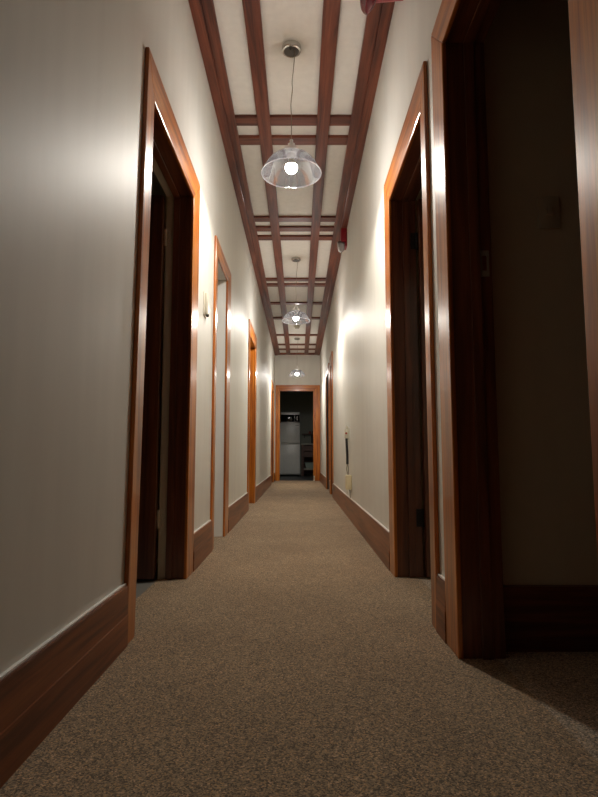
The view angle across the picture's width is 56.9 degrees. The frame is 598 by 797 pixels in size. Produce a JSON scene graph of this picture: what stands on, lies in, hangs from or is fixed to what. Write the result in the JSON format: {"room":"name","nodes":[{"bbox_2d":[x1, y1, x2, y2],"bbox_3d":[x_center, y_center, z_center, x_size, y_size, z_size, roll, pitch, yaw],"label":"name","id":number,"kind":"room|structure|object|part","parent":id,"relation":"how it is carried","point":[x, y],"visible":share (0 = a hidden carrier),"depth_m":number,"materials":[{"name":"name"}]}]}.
{"room":"hallway","nodes":[
{"label":"hallway","id":0,"kind":"room"},
{"bbox_2d":[0,0,274,673],"bbox_3d":[-0.640,-0.419,4.630,0.130,3.000,17.130,0,-6,0],"label":"wall","id":1,"kind":"structure","parent":0,"point":[72,71],"depth_m":1.48,"materials":[{"name":"beige paint"}]},
{"bbox_2d":[0,583,127,788],"bbox_3d":[-0.566,0.411,-1.116,0.019,0.199,5.862,0,-6,0],"label":"baseboard","id":2,"kind":"structure","parent":1,"relation":"attached to","point":[39,690],"depth_m":1.26,"materials":[{"name":"brown wood"}]},
{"bbox_2d":[124,47,199,642],"bbox_3d":[-1.036,-0.203,2.458,0.955,2.135,1.140,0,-6,0],"label":"door","id":3,"kind":"structure","parent":1,"relation":"in","point":[164,151],"depth_m":2.79,"materials":[{"name":"brown wood"}]},
{"bbox_3d":[-0.567,-0.251,1.970,0.016,2.133,0.160,0,-6,0],"label":"casing","id":4,"kind":"part","parent":3,"relation":"part of","materials":[{"name":"brown wood"}]},
{"bbox_3d":[-0.567,-1.185,2.589,0.016,0.155,1.071,0,-6,0],"label":"head casing","id":5,"kind":"part","parent":3,"relation":"part of","materials":[{"name":"brown wood"}]},
{"bbox_3d":[-0.567,-0.153,2.938,0.016,2.133,0.175,0,-6,0],"label":"casing","id":6,"kind":"part","parent":3,"relation":"part of","materials":[{"name":"brown wood"}]},
{"bbox_2d":[193,520,212,571],"bbox_3d":[-0.566,0.849,3.239,0.019,0.199,0.625,0,-6,0],"label":"baseboard","id":7,"kind":"structure","parent":1,"relation":"attached to","point":[203,536],"depth_m":3.18,"materials":[{"name":"brown wood"}]},
{"bbox_2d":[203,291,209,318],"bbox_3d":[-0.560,-0.569,3.364,0.030,0.154,0.100,0,-6,0],"label":"wall switch","id":8,"kind":"object","parent":1,"relation":"attached to","point":[206,297],"visible":1,"depth_m":3.33,"materials":[{"name":"white plastic"}]},
{"bbox_3d":[-0.572,-0.571,3.364,0.006,0.150,0.100,0,-6,0],"label":"wall plate","id":9,"kind":"part","parent":8,"relation":"part of","materials":[{"name":"white plastic"}]},
{"bbox_2d":[210,235,230,549],"bbox_3d":[-0.632,-0.025,4.053,0.146,2.100,0.820,0,-6,0],"label":"door","id":10,"kind":"structure","parent":1,"relation":"in","point":[219,486],"depth_m":4.24,"materials":[{"name":"white paint"}]},
{"bbox_3d":[-0.567,-0.061,3.684,0.016,2.098,0.080,0,-6,0],"label":"casing","id":11,"kind":"part","parent":10,"relation":"part of","materials":[{"name":"brown wood"}]},
{"bbox_3d":[-0.567,-1.010,4.152,0.016,0.120,0.816,0,-6,0],"label":"head casing","id":12,"kind":"part","parent":10,"relation":"part of","materials":[{"name":"brown wood"}]},
{"bbox_3d":[-0.567,0.007,4.361,0.016,2.098,0.200,0,-6,0],"label":"casing","id":13,"kind":"part","parent":10,"relation":"part of","materials":[{"name":"brown wood"}]},
{"bbox_2d":[188,0,279,354],"bbox_3d":[-0.544,-1.898,4.713,0.062,0.040,17.000,0,-6,0],"label":"trim","id":14,"kind":"structure","parent":1,"relation":"attached to","point":[196,9],"depth_m":3.95,"materials":[{"name":"brown wood"}]},
{"bbox_2d":[228,492,247,532],"bbox_3d":[-0.566,1.048,5.221,0.019,0.199,1.720,0,-6,0],"label":"baseboard","id":15,"kind":"structure","parent":1,"relation":"attached to","point":[237,509],"depth_m":4.99,"materials":[{"name":"brown wood"}]},
{"bbox_2d":[235,115,257,125],"bbox_3d":[-0.374,-1.985,3.938,0.155,0.022,0.104,0,-6,0],"label":"trim","id":16,"kind":"structure","parent":1,"relation":"attached to","point":[241,120],"depth_m":3.92,"materials":[{"name":"brown wood"}]},
{"bbox_2d":[239,135,259,144],"bbox_3d":[-0.374,-1.960,4.187,0.155,0.022,0.104,0,-6,0],"label":"trim","id":17,"kind":"structure","parent":1,"relation":"attached to","point":[243,139],"depth_m":4.17,"materials":[{"name":"brown wood"}]},
{"bbox_2d":[247,319,256,509],"bbox_3d":[-0.632,0.217,6.707,0.146,2.150,1.070,0,-6,0],"label":"door","id":18,"kind":"structure","parent":1,"relation":"in","point":[252,339],"depth_m":7.03,"materials":[{"name":"brown wood"}]},
{"bbox_3d":[-0.567,0.169,6.219,0.016,2.148,0.090,0,-6,0],"label":"casing","id":19,"kind":"part","parent":18,"relation":"part of","materials":[{"name":"brown wood"}]},
{"bbox_3d":[-0.567,-0.768,6.806,0.016,0.170,1.066,0,-6,0],"label":"head casing","id":20,"kind":"part","parent":18,"relation":"part of","materials":[{"name":"brown wood"}]},
{"bbox_3d":[-0.567,0.263,7.155,0.016,2.148,0.170,0,-6,0],"label":"casing","id":21,"kind":"part","parent":18,"relation":"part of","materials":[{"name":"brown wood"}]},
{"bbox_2d":[254,216,269,221],"bbox_3d":[-0.374,-1.819,5.590,0.155,0.022,0.104,0,-6,0],"label":"trim","id":22,"kind":"structure","parent":1,"relation":"attached to","point":[256,218],"depth_m":5.58,"materials":[{"name":"brown wood"}]},
{"bbox_2d":[256,226,270,231],"bbox_3d":[-0.374,-1.794,5.834,0.155,0.022,0.104,0,-6,0],"label":"trim","id":23,"kind":"structure","parent":1,"relation":"attached to","point":[258,228],"depth_m":5.81,"materials":[{"name":"brown wood"}]},
{"bbox_2d":[256,475,271,501],"bbox_3d":[-0.566,1.446,9.176,0.019,0.199,4.090,0,-6,0],"label":"baseboard","id":24,"kind":"structure","parent":1,"relation":"attached to","point":[261,488],"depth_m":8.60,"materials":[{"name":"brown wood"}]},
{"bbox_2d":[258,235,271,239],"bbox_3d":[-0.374,-1.770,6.077,0.155,0.022,0.104,0,-6,0],"label":"trim","id":25,"kind":"structure","parent":1,"relation":"attached to","point":[260,237],"depth_m":6.04,"materials":[{"name":"brown wood"}]},
{"bbox_2d":[266,278,276,280],"bbox_3d":[-0.374,-1.624,7.530,0.155,0.022,0.104,0,-6,0],"label":"trim","id":26,"kind":"structure","parent":1,"relation":"attached to","point":[267,279],"depth_m":7.50,"materials":[{"name":"brown wood"}]},
{"bbox_2d":[271,380,273,481],"bbox_3d":[-0.632,0.730,11.811,0.146,2.150,1.010,0,-6,0],"label":"door","id":27,"kind":"structure","parent":1,"relation":"in","point":[272,384],"depth_m":12.12,"materials":[{"name":"brown wood"}]},
{"bbox_3d":[-0.567,0.686,11.363,0.016,2.148,0.110,0,-6,0],"label":"casing","id":28,"kind":"part","parent":27,"relation":"part of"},
{"bbox_3d":[-0.567,0.775,12.249,0.016,2.148,0.130,0,-6,0],"label":"casing","id":29,"kind":"part","parent":27,"relation":"part of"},
{"bbox_2d":[267,283,277,286],"bbox_3d":[-0.374,-1.599,7.774,0.155,0.022,0.104,0,-6,0],"label":"trim","id":30,"kind":"structure","parent":1,"relation":"attached to","point":[268,284],"depth_m":7.74,"materials":[{"name":"brown wood"}]},
{"bbox_2d":[151,169,166,560],"bbox_3d":[-1.853,-0.541,3.416,2.295,3.000,0.090,0,-6,0],"label":"door","id":31,"kind":"structure","parent":0,"point":[156,188],"depth_m":3.36,"materials":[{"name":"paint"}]},
{"bbox_2d":[280,392,312,474],"bbox_3d":[0.000,0.780,16.555,4.000,3.000,0.100,0,-6,0],"label":"wall","id":32,"kind":"structure","parent":0,"point":[302,402],"depth_m":16.55,"materials":[{"name":"paint"}]},
{"bbox_2d":[274,355,319,471],"bbox_3d":[-0.037,0.431,13.088,1.075,3.000,0.130,0,-6,0],"label":"wall","id":33,"kind":"structure","parent":0,"point":[284,364],"depth_m":13.13,"materials":[{"name":"beige paint"}]},
{"bbox_2d":[242,0,289,354],"bbox_3d":[-0.251,-1.904,4.714,0.092,0.028,17.000,0,-6,0],"label":"trim","id":34,"kind":"structure","parent":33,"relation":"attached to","point":[251,8],"depth_m":3.87,"materials":[{"name":"brown wood"}]},
{"bbox_2d":[275,385,319,480],"bbox_3d":[-0.029,0.806,13.039,1.052,2.245,0.152,0,-6,0],"label":"door frame","id":35,"kind":"structure","parent":33,"relation":"in","point":[315,389],"depth_m":12.98,"materials":[{"name":"brown wood"}]},
{"bbox_3d":[-0.502,0.800,12.974,0.105,2.243,0.022,0,-6,0],"label":"casing","id":36,"kind":"part","parent":35,"relation":"part of","materials":[{"name":"brown wood"}]},
{"bbox_3d":[-0.029,-0.245,13.079,1.048,0.145,0.022,0,-6,0],"label":"head casing","id":37,"kind":"part","parent":35,"relation":"part of","materials":[{"name":"brown wood"}]},
{"bbox_3d":[0.416,0.800,12.974,0.162,2.243,0.022,0,-6,0],"label":"casing","id":38,"kind":"part","parent":35,"relation":"part of","materials":[{"name":"brown wood"}]},
{"bbox_2d":[304,0,340,354],"bbox_3d":[0.173,-1.904,4.714,0.091,0.028,17.000,0,-6,0],"label":"trim","id":39,"kind":"structure","parent":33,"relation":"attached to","point":[331,8],"depth_m":3.91,"materials":[{"name":"brown wood"}]},
{"bbox_2d":[314,2,394,354],"bbox_3d":[0.403,-1.904,4.714,0.070,0.028,17.000,0,-6,0],"label":"trim","id":40,"kind":"structure","parent":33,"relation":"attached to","point":[372,19],"depth_m":4.02,"materials":[{"name":"brown wood"}]},
{"bbox_2d":[0,475,597,796],"bbox_3d":[0.000,1.277,6.203,6.000,0.060,20.600,0,-6,0],"label":"floor","id":41,"kind":"structure","parent":0,"point":[291,661],"depth_m":1.42,"materials":[{"name":"brown carpet"}]},
{"bbox_2d":[280,423,299,475],"bbox_3d":[-0.262,1.461,15.827,0.580,1.500,0.652,0,-6,0],"label":"refrigerator","id":42,"kind":"object","parent":41,"relation":"on","point":[289,432],"visible":0.84,"depth_m":15.52,"materials":[{"name":"white metal"}]},
{"bbox_3d":[-0.262,1.694,15.526,0.580,0.855,0.056,0,-6,0],"label":"fridge door","id":43,"kind":"part","parent":42,"relation":"part of","materials":[{"name":"white metal"}]},
{"bbox_3d":[-0.262,0.968,15.599,0.580,0.565,0.056,0,-6,0],"label":"freezer door","id":44,"kind":"part","parent":42,"relation":"part of","materials":[{"name":"white metal"}]},
{"bbox_2d":[281,412,299,422],"bbox_3d":[-0.250,0.555,15.865,0.530,0.310,0.378,0,-6,0],"label":"microwave","id":45,"kind":"object","parent":42,"relation":"on","point":[286,417],"visible":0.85,"depth_m":15.71,"materials":[{"name":"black metal"}]},
{"bbox_3d":[-0.316,0.562,15.711,0.392,0.205,0.021,0,-6,0],"label":"door","id":46,"kind":"part","parent":45,"relation":"part of","materials":[{"name":"black glass"}]},
{"bbox_2d":[301,445,312,475],"bbox_3d":[0.450,1.776,15.866,0.770,0.880,0.591,0,-6,0],"label":"base cabinet","id":47,"kind":"object","parent":41,"relation":"on","point":[306,450],"visible":0.47,"depth_m":15.63,"materials":[{"name":"brown wood"}]},
{"bbox_3d":[0.100,1.778,15.882,0.070,0.880,0.560,0,-6,0],"label":"panel","id":48,"kind":"part","parent":47,"relation":"part of","materials":[{"name":"brown wood"}]},
{"bbox_3d":[0.450,1.425,15.746,0.620,0.155,0.240,0,-6,0],"label":"drawer","id":49,"kind":"part","parent":47,"relation":"part of","materials":[{"name":"brown wood"}]},
{"bbox_3d":[0.450,1.594,15.729,0.620,0.155,0.240,0,-6,0],"label":"drawer","id":50,"kind":"part","parent":47,"relation":"part of","materials":[{"name":"brown wood"}]},
{"bbox_2d":[305,462,312,467],"bbox_3d":[0.360,1.911,15.788,0.400,0.164,0.320,0,-6,0],"label":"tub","id":51,"kind":"object","parent":47,"relation":"on","point":[307,464],"visible":0.49,"depth_m":15.64,"materials":[{"name":"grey plastic"}]},
{"bbox_2d":[213,0,421,352],"bbox_3d":[0.000,-1.788,6.511,6.200,0.100,20.800,0,-6,0],"label":"ceiling","id":52,"kind":"structure","parent":0,"point":[300,21],"depth_m":3.76,"materials":[{"name":"white paint"}]},
{"bbox_2d":[261,40,321,188],"bbox_3d":[-0.044,-1.676,3.204,0.347,0.784,0.347,-5,-8,42],"label":"pendant lamp","id":53,"kind":"object","parent":52,"relation":"hanging from","point":[291,153],"visible":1,"depth_m":3.19,"materials":[{"name":"clear glass"}]},
{"bbox_3d":[-0.044,-1.347,3.171,0.342,0.123,0.342,0,-6,0],"label":"lamp shade","id":54,"kind":"part","parent":53,"relation":"part of","materials":[{"name":"clear glass"}]},
{"bbox_3d":[-0.044,-1.313,3.167,0.068,0.046,0.068,0,-6,0],"label":"bulb","id":55,"kind":"part","parent":53,"relation":"part of","materials":[{"name":"white glass"}]},
{"bbox_3d":[-0.035,-1.762,3.208,0.030,0.551,0.009,-3,-7,30],"label":"cord","id":56,"kind":"part","parent":53,"relation":"part of","materials":[{"name":"grey metal"}]},
{"bbox_2d":[270,115,316,125],"bbox_3d":[-0.038,-1.985,3.938,0.333,0.022,0.104,0,-6,0],"label":"trim","id":57,"kind":"structure","parent":52,"relation":"attached to","point":[275,120],"depth_m":3.92,"materials":[{"name":"brown wood"}]},
{"bbox_2d":[272,135,315,144],"bbox_3d":[-0.038,-1.960,4.187,0.333,0.022,0.104,0,-6,0],"label":"trim","id":58,"kind":"structure","parent":52,"relation":"attached to","point":[276,139],"depth_m":4.16,"materials":[{"name":"brown wood"}]},
{"bbox_2d":[279,226,310,231],"bbox_3d":[-0.038,-1.794,5.834,0.333,0.022,0.104,0,-6,0],"label":"trim","id":59,"kind":"structure","parent":52,"relation":"attached to","point":[282,228],"depth_m":5.80,"materials":[{"name":"brown wood"}]},
{"bbox_2d":[279,216,311,221],"bbox_3d":[-0.038,-1.819,5.590,0.333,0.022,0.104,0,-6,0],"label":"trim","id":60,"kind":"structure","parent":52,"relation":"attached to","point":[281,218],"depth_m":5.57,"materials":[{"name":"brown wood"}]},
{"bbox_2d":[280,235,310,239],"bbox_3d":[-0.038,-1.770,6.077,0.333,0.022,0.104,0,-6,0],"label":"trim","id":61,"kind":"structure","parent":52,"relation":"attached to","point":[282,237],"depth_m":6.04,"materials":[{"name":"brown wood"}]},
{"bbox_2d":[282,257,309,324],"bbox_3d":[-0.036,-1.324,6.706,0.347,0.784,0.347,5,-8,-42],"label":"pendant lamp","id":62,"kind":"object","parent":52,"relation":"hanging from","point":[295,311],"visible":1,"depth_m":6.64,"materials":[{"name":"clear glass"}]},
{"bbox_3d":[-0.036,-0.995,6.673,0.342,0.123,0.342,0,-6,0],"label":"lamp shade","id":63,"kind":"part","parent":62,"relation":"part of","materials":[{"name":"clear glass"}]},
{"bbox_2d":[284,283,307,286],"bbox_3d":[-0.038,-1.599,7.774,0.333,0.022,0.104,0,-6,0],"label":"trim","id":64,"kind":"structure","parent":52,"relation":"attached to","point":[285,284],"depth_m":7.72,"materials":[{"name":"brown wood"}]},
{"bbox_2d":[284,278,307,280],"bbox_3d":[-0.038,-1.624,7.530,0.333,0.022,0.104,0,-6,0],"label":"trim","id":65,"kind":"structure","parent":52,"relation":"attached to","point":[285,279],"depth_m":7.50,"materials":[{"name":"brown wood"}]},
{"bbox_2d":[286,302,306,304],"bbox_3d":[-0.038,-1.504,8.724,0.333,0.022,0.104,0,-6,0],"label":"trim","id":66,"kind":"structure","parent":52,"relation":"attached to","point":[287,303],"depth_m":8.69,"materials":[{"name":"brown wood"}]},
{"bbox_2d":[289,334,304,335],"bbox_3d":[-0.038,-1.270,11.053,0.333,0.022,0.104,0,-6,0],"label":"trim","id":67,"kind":"structure","parent":52,"relation":"attached to","point":[289,334],"depth_m":11.02,"materials":[{"name":"brown wood"}]},
{"bbox_2d":[289,338,305,376],"bbox_3d":[-0.040,-0.857,11.353,0.347,0.784,0.347,-5,-8,42],"label":"pendant lamp","id":68,"kind":"object","parent":52,"relation":"hanging from","point":[296,370],"visible":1,"depth_m":11.29,"materials":[{"name":"clear glass"}]},
{"bbox_3d":[-0.040,-0.528,11.320,0.342,0.123,0.342,0,-6,0],"label":"lamp shade","id":69,"kind":"part","parent":68,"relation":"part of","materials":[{"name":"clear glass"}]},
{"bbox_2d":[290,348,304,349],"bbox_3d":[-0.038,-1.119,12.555,0.333,0.022,0.104,0,-6,0],"label":"trim","id":70,"kind":"structure","parent":52,"relation":"attached to","point":[290,348],"depth_m":12.51,"materials":[{"name":"brown wood"}]},
{"bbox_2d":[320,0,444,576],"bbox_3d":[0.565,-0.419,4.630,0.130,3.000,17.130,0,-6,0],"label":"wall","id":71,"kind":"structure","parent":0,"point":[355,331],"depth_m":3.66,"materials":[{"name":"beige paint"}]},
{"bbox_2d":[314,283,324,286],"bbox_3d":[0.293,-1.599,7.774,0.149,0.022,0.104,0,-6,0],"label":"trim","id":72,"kind":"structure","parent":71,"relation":"attached to","point":[316,284],"depth_m":7.76,"materials":[{"name":"brown wood"}]},
{"bbox_2d":[315,278,325,280],"bbox_3d":[0.293,-1.624,7.530,0.149,0.022,0.104,0,-6,0],"label":"trim","id":73,"kind":"structure","parent":71,"relation":"attached to","point":[316,279],"depth_m":7.50,"materials":[{"name":"brown wood"}]},
{"bbox_2d":[320,472,325,487],"bbox_3d":[0.490,1.666,11.370,0.019,0.199,3.040,0,-6,0],"label":"baseboard","id":74,"kind":"structure","parent":71,"relation":"attached to","point":[322,477],"depth_m":10.93,"materials":[{"name":"brown wood"}]},
{"bbox_2d":[319,235,332,239],"bbox_3d":[0.293,-1.770,6.077,0.149,0.022,0.104,0,-6,0],"label":"trim","id":75,"kind":"structure","parent":71,"relation":"attached to","point":[321,237],"depth_m":6.04,"materials":[{"name":"brown wood"}]},
{"bbox_2d":[320,226,333,231],"bbox_3d":[0.293,-1.794,5.834,0.149,0.022,0.104,0,-6,0],"label":"trim","id":76,"kind":"structure","parent":71,"relation":"attached to","point":[322,228],"depth_m":5.80,"materials":[{"name":"brown wood"}]},
{"bbox_2d":[326,363,329,488],"bbox_3d":[0.557,0.511,9.481,0.146,2.120,0.950,0,-6,0],"label":"door","id":77,"kind":"structure","parent":71,"relation":"in","point":[327,369],"depth_m":9.78,"materials":[{"name":"brown wood"}]},
{"bbox_3d":[0.492,0.555,9.904,0.016,2.118,0.100,0,-6,0],"label":"casing","id":78,"kind":"part","parent":77,"relation":"part of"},
{"bbox_3d":[0.492,0.469,9.053,0.016,2.118,0.090,0,-6,0],"label":"casing","id":79,"kind":"part","parent":77,"relation":"part of","materials":[{"name":"brown wood"}]},
{"bbox_2d":[321,216,335,221],"bbox_3d":[0.293,-1.819,5.590,0.149,0.022,0.104,0,-6,0],"label":"trim","id":80,"kind":"structure","parent":71,"relation":"attached to","point":[323,218],"depth_m":5.55,"materials":[{"name":"brown wood"}]},
{"bbox_2d":[329,351,333,493],"bbox_3d":[0.557,0.392,8.393,0.146,2.140,0.640,0,-6,0],"label":"door","id":81,"kind":"structure","parent":71,"relation":"in","point":[331,355],"depth_m":8.56,"materials":[{"name":"brown wood"}]},
{"bbox_3d":[0.492,0.420,8.666,0.016,2.138,0.090,0,-6,0],"label":"casing","id":82,"kind":"part","parent":81,"relation":"part of","materials":[{"name":"brown wood"}]},
{"bbox_3d":[0.492,0.364,8.104,0.016,2.138,0.060,0,-6,0],"label":"casing","id":83,"kind":"part","parent":81,"relation":"part of","materials":[{"name":"brown wood"}]},
{"bbox_2d":[328,135,347,144],"bbox_3d":[0.293,-1.960,4.187,0.149,0.022,0.104,0,-6,0],"label":"trim","id":84,"kind":"structure","parent":71,"relation":"attached to","point":[332,139],"depth_m":4.16,"materials":[{"name":"brown wood"}]},
{"bbox_2d":[329,115,350,125],"bbox_3d":[0.293,-1.985,3.938,0.149,0.022,0.104,0,-6,0],"label":"trim","id":85,"kind":"structure","parent":71,"relation":"attached to","point":[335,120],"depth_m":3.92,"materials":[{"name":"brown wood"}]},
{"bbox_2d":[337,228,346,252],"bbox_3d":[0.450,-1.658,5.815,0.100,0.247,0.150,0,-6,0],"label":"fire alarm strobe","id":86,"kind":"object","parent":71,"relation":"attached to","point":[343,233],"visible":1,"depth_m":5.75,"materials":[{"name":"red plastic"}]},
{"bbox_2d":[344,426,349,438],"bbox_3d":[0.477,0.342,5.524,0.046,0.135,0.120,0,-6,0],"label":"wall outlet","id":87,"kind":"object","parent":71,"relation":"attached to","point":[346,431],"visible":0.95,"depth_m":5.49,"materials":[{"name":"white plastic"}]},
{"bbox_2d":[345,438,348,474],"bbox_3d":[0.474,0.578,5.409,0.031,0.376,0.145,0,-6,0],"label":"power cord","id":88,"kind":"object","parent":87,"relation":"hanging from","point":[346,439],"visible":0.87,"depth_m":5.44,"materials":[{"name":"black plastic"}]},
{"bbox_2d":[345,475,351,497],"bbox_3d":[0.472,0.842,5.282,0.055,0.218,0.130,0,-6,0],"label":"box","id":89,"kind":"object","parent":71,"relation":"attached to","point":[348,478],"visible":1,"depth_m":5.22,"materials":[{"name":"beige plastic"}]},
{"bbox_2d":[332,483,389,570],"bbox_3d":[0.490,1.073,5.465,0.019,0.199,5.050,0,-6,0],"label":"baseboard","id":90,"kind":"structure","parent":71,"relation":"attached to","point":[376,535],"depth_m":3.91,"materials":[{"name":"brown wood"}]},
{"bbox_2d":[360,0,402,14],"bbox_3d":[0.407,-1.936,2.600,0.224,0.211,0.207,0,-6,0],"label":"bell","id":91,"kind":"object","parent":71,"relation":"attached to","point":[367,6],"visible":0.98,"depth_m":2.62,"materials":[{"name":"red metal"}]},
{"bbox_2d":[384,61,439,628],"bbox_3d":[0.949,-0.199,2.546,0.930,2.145,1.013,0,-6,0],"label":"door","id":92,"kind":"structure","parent":71,"relation":"in","point":[409,170],"depth_m":2.84,"materials":[{"name":"brown wood"}]},
{"bbox_3d":[0.492,-0.155,2.973,0.016,2.143,0.155,0,-6,0],"label":"casing","id":93,"kind":"part","parent":92,"relation":"part of","materials":[{"name":"brown wood"}]},
{"bbox_3d":[0.492,-1.184,2.645,0.016,0.165,1.009,0,-6,0],"label":"head casing","id":94,"kind":"part","parent":92,"relation":"part of","materials":[{"name":"brown wood"}]},
{"bbox_3d":[0.492,-0.244,2.081,0.016,2.143,0.078,0,-6,0],"label":"casing","id":95,"kind":"part","parent":92,"relation":"part of","materials":[{"name":"brown wood"}]},
{"bbox_2d":[436,574,446,643],"bbox_3d":[0.490,0.713,1.884,0.019,0.199,0.122,0,-6,0],"label":"baseboard","id":96,"kind":"structure","parent":71,"relation":"attached to","point":[440,580],"depth_m":1.88,"materials":[{"name":"brown wood"}]},
{"bbox_2d":[431,0,597,659],"bbox_3d":[0.972,-0.319,1.376,0.975,2.150,1.095,0,-6,0],"label":"door","id":97,"kind":"structure","parent":71,"relation":"in","point":[474,595],"depth_m":1.76,"materials":[{"name":"brown wood"}]},
{"bbox_3d":[0.492,-1.319,1.477,0.016,0.140,1.091,0,-6,0],"label":"head casing","id":98,"kind":"part","parent":97,"relation":"part of","materials":[{"name":"brown wood"}]},
{"bbox_3d":[0.492,-0.270,1.851,0.016,2.148,0.140,0,-6,0],"label":"casing","id":99,"kind":"part","parent":97,"relation":"part of","materials":[{"name":"brown wood"}]},
{"bbox_3d":[0.607,-0.441,1.803,0.028,0.088,0.002,0,-6,0],"label":"strike plate","id":100,"kind":"part","parent":97,"relation":"part of","materials":[{"name":"black metal"}]},
{"bbox_3d":[0.492,-0.366,0.896,0.016,2.148,0.130,0,-6,0],"label":"casing","id":101,"kind":"part","parent":97,"relation":"part of","materials":[{"name":"brown wood"}]},
{"bbox_2d":[415,201,423,508],"bbox_3d":[1.815,-0.371,5.108,2.370,3.000,0.090,0,-6,0],"label":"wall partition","id":102,"kind":"structure","parent":0,"point":[415,201],"depth_m":5.05,"materials":[{"name":"paint"}]},
{"bbox_2d":[484,0,597,651],"bbox_3d":[1.815,-0.689,1.944,2.370,3.000,0.110,0,-6,0],"label":"wall","id":103,"kind":"structure","parent":0,"point":[548,523],"depth_m":1.86,"materials":[{"name":"paint"}]},
{"bbox_2d":[537,196,560,228],"bbox_3d":[0.860,-0.639,1.896,0.074,0.116,0.015,0,-6,0],"label":"light switch","id":104,"kind":"object","parent":103,"relation":"attached to","point":[548,206],"visible":1,"depth_m":1.89,"materials":[{"name":"beige plastic"}]}
]}

